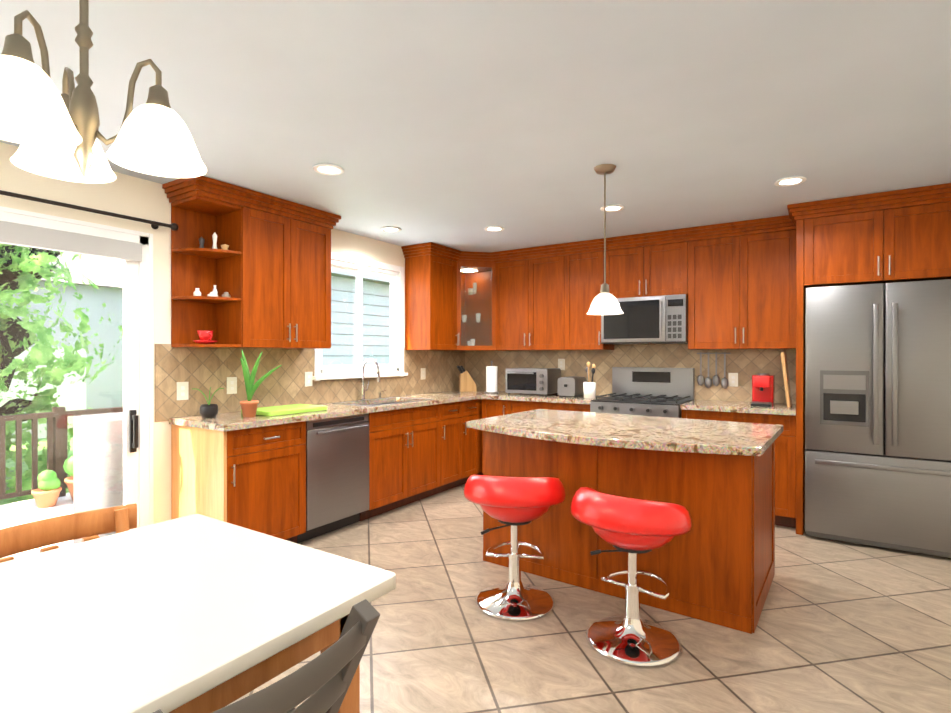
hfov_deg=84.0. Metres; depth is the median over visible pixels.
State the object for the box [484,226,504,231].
recessed light
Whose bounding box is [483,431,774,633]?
kitchen island
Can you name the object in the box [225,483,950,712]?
floor
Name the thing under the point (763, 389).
coffee machine
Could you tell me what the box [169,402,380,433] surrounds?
countertop
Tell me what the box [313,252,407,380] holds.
kitchen window
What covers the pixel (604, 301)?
pendant light
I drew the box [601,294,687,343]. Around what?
microwave
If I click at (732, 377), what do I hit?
electrical outlet plate
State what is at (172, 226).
curtain rod
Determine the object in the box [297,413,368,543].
dishwasher
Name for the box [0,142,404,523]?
wall
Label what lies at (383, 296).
neighbouring house
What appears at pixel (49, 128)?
chandelier
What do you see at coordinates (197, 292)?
figurine
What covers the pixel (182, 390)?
electrical outlet plate
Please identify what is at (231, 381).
electrical outlet plate
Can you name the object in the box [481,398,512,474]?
base cabinet
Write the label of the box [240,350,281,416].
potted plant
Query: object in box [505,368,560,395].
toaster oven
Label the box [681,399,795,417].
countertop
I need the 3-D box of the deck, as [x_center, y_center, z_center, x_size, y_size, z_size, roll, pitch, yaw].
[-3.929,1.708,3.708,3.278,0.400,5.100,0,0,33]
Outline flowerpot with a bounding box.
[31,455,72,507]
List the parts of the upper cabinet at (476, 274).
cab corner glass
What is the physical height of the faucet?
0.377 m
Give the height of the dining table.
0.748 m
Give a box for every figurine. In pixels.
[193,285,230,296]
[199,232,228,249]
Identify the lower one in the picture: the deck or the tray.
the deck
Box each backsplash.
[155,344,464,421]
[465,344,795,403]
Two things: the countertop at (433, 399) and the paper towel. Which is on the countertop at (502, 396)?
the paper towel
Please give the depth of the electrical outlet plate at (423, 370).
5.62 m
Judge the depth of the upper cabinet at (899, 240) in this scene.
3.62 m
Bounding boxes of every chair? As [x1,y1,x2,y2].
[0,503,136,562]
[153,599,379,712]
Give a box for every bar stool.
[464,475,565,620]
[571,487,691,666]
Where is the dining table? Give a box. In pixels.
[0,514,395,712]
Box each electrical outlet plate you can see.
[177,382,187,399]
[227,377,236,393]
[305,372,312,386]
[421,368,425,379]
[558,359,564,369]
[728,373,737,386]
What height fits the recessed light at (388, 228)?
0.010 m
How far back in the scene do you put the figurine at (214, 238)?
3.51 m
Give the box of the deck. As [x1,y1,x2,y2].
[0,493,73,558]
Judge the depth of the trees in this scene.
7.80 m
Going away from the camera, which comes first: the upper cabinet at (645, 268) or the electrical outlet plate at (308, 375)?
the electrical outlet plate at (308, 375)
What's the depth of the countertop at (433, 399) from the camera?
5.09 m
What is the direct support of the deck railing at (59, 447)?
on the deck
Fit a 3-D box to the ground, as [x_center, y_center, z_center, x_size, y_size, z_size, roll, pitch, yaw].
[-19.650,1.899,13.104,39.880,0.020,70.000,0,0,33]
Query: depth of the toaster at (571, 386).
5.12 m
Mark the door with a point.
(132, 250)
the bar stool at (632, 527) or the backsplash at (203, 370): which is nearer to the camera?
the bar stool at (632, 527)
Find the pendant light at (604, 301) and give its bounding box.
[586,164,622,314]
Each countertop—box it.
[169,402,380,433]
[385,394,480,405]
[437,390,607,405]
[467,409,782,455]
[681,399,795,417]
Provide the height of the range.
1.198 m
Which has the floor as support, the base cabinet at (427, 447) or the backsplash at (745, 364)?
the base cabinet at (427, 447)
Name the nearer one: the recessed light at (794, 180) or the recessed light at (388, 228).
the recessed light at (794, 180)
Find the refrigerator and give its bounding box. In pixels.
[805,279,950,557]
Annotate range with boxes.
[590,367,693,417]
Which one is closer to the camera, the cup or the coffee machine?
the cup
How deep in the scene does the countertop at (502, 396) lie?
5.22 m
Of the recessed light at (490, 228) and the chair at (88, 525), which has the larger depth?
the recessed light at (490, 228)
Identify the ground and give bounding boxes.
[0,436,72,504]
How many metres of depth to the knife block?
5.90 m
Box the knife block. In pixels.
[456,365,475,391]
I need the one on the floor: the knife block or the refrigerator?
the refrigerator
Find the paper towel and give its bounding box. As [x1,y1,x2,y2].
[485,361,498,392]
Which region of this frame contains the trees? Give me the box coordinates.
[0,243,122,498]
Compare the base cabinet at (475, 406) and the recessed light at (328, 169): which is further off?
the base cabinet at (475, 406)
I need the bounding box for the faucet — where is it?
[360,358,385,399]
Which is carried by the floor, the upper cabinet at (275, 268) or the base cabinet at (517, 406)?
the base cabinet at (517, 406)
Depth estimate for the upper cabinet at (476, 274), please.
6.09 m
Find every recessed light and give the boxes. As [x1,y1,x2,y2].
[313,163,343,174]
[381,226,400,231]
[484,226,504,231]
[600,204,624,211]
[774,176,806,186]
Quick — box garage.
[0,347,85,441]
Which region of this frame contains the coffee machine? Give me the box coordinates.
[751,373,774,406]
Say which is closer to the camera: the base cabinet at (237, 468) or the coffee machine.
the base cabinet at (237, 468)
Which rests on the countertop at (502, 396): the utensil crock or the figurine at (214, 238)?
the utensil crock
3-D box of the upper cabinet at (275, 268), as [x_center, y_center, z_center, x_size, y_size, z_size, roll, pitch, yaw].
[-1.479,-0.546,3.928,0.326,0.966,0.761,0,0,33]
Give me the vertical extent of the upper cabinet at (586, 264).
0.966 m
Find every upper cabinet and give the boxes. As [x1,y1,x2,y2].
[210,200,333,348]
[403,248,461,350]
[458,256,493,347]
[490,248,569,350]
[570,244,613,349]
[606,236,685,297]
[686,224,801,351]
[802,196,950,295]
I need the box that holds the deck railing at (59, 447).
[0,407,122,499]
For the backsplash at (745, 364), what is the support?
attached to the wall
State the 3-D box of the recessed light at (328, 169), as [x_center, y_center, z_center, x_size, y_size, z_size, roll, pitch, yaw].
[-0.867,-1.104,3.120,0.178,0.010,0.178,0,0,24]
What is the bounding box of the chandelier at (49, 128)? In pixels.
[0,0,206,182]
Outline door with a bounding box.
[0,206,153,558]
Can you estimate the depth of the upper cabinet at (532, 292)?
5.43 m
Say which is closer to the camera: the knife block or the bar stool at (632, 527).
the bar stool at (632, 527)
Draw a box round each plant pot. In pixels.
[192,387,223,417]
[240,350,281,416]
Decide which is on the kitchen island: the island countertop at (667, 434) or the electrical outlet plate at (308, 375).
the island countertop at (667, 434)
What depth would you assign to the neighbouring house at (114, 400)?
14.52 m
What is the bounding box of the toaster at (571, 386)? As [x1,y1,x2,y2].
[558,376,586,396]
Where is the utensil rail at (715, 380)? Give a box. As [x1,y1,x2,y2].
[697,352,730,388]
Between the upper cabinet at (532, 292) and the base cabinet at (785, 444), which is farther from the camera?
the upper cabinet at (532, 292)
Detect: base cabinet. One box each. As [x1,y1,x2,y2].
[171,422,305,542]
[385,402,468,497]
[469,398,480,476]
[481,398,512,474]
[513,402,589,412]
[680,406,795,527]
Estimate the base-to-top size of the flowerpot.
0.503 m
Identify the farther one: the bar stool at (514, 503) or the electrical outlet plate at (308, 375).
the electrical outlet plate at (308, 375)
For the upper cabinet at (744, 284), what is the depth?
4.35 m
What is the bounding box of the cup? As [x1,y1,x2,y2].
[193,330,217,343]
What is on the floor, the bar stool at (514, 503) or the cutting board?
the bar stool at (514, 503)
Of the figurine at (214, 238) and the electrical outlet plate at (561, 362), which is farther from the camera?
the electrical outlet plate at (561, 362)
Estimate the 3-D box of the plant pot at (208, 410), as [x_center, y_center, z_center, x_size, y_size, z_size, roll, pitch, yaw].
[-1.742,0.301,3.424,0.171,0.193,0.158,0,0,33]
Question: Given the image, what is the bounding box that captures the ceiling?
[0,0,950,251]
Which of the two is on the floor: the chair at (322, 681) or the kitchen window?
the chair at (322, 681)
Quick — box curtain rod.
[0,190,178,230]
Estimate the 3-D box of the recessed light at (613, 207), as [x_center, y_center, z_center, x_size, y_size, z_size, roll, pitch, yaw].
[1.020,-1.106,3.940,0.178,0.010,0.178,0,0,6]
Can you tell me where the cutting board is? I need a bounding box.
[781,352,791,407]
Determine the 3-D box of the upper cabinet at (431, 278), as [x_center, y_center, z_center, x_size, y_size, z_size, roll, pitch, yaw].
[-0.434,-0.549,5.497,0.356,0.966,0.499,0,0,33]
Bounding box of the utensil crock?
[583,361,595,398]
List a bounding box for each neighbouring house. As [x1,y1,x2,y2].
[0,252,122,414]
[122,268,389,365]
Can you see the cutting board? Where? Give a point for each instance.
(786, 379)
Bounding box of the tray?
[241,404,326,415]
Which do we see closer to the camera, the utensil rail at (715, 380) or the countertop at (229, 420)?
the countertop at (229, 420)
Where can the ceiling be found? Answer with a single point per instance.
(460, 125)

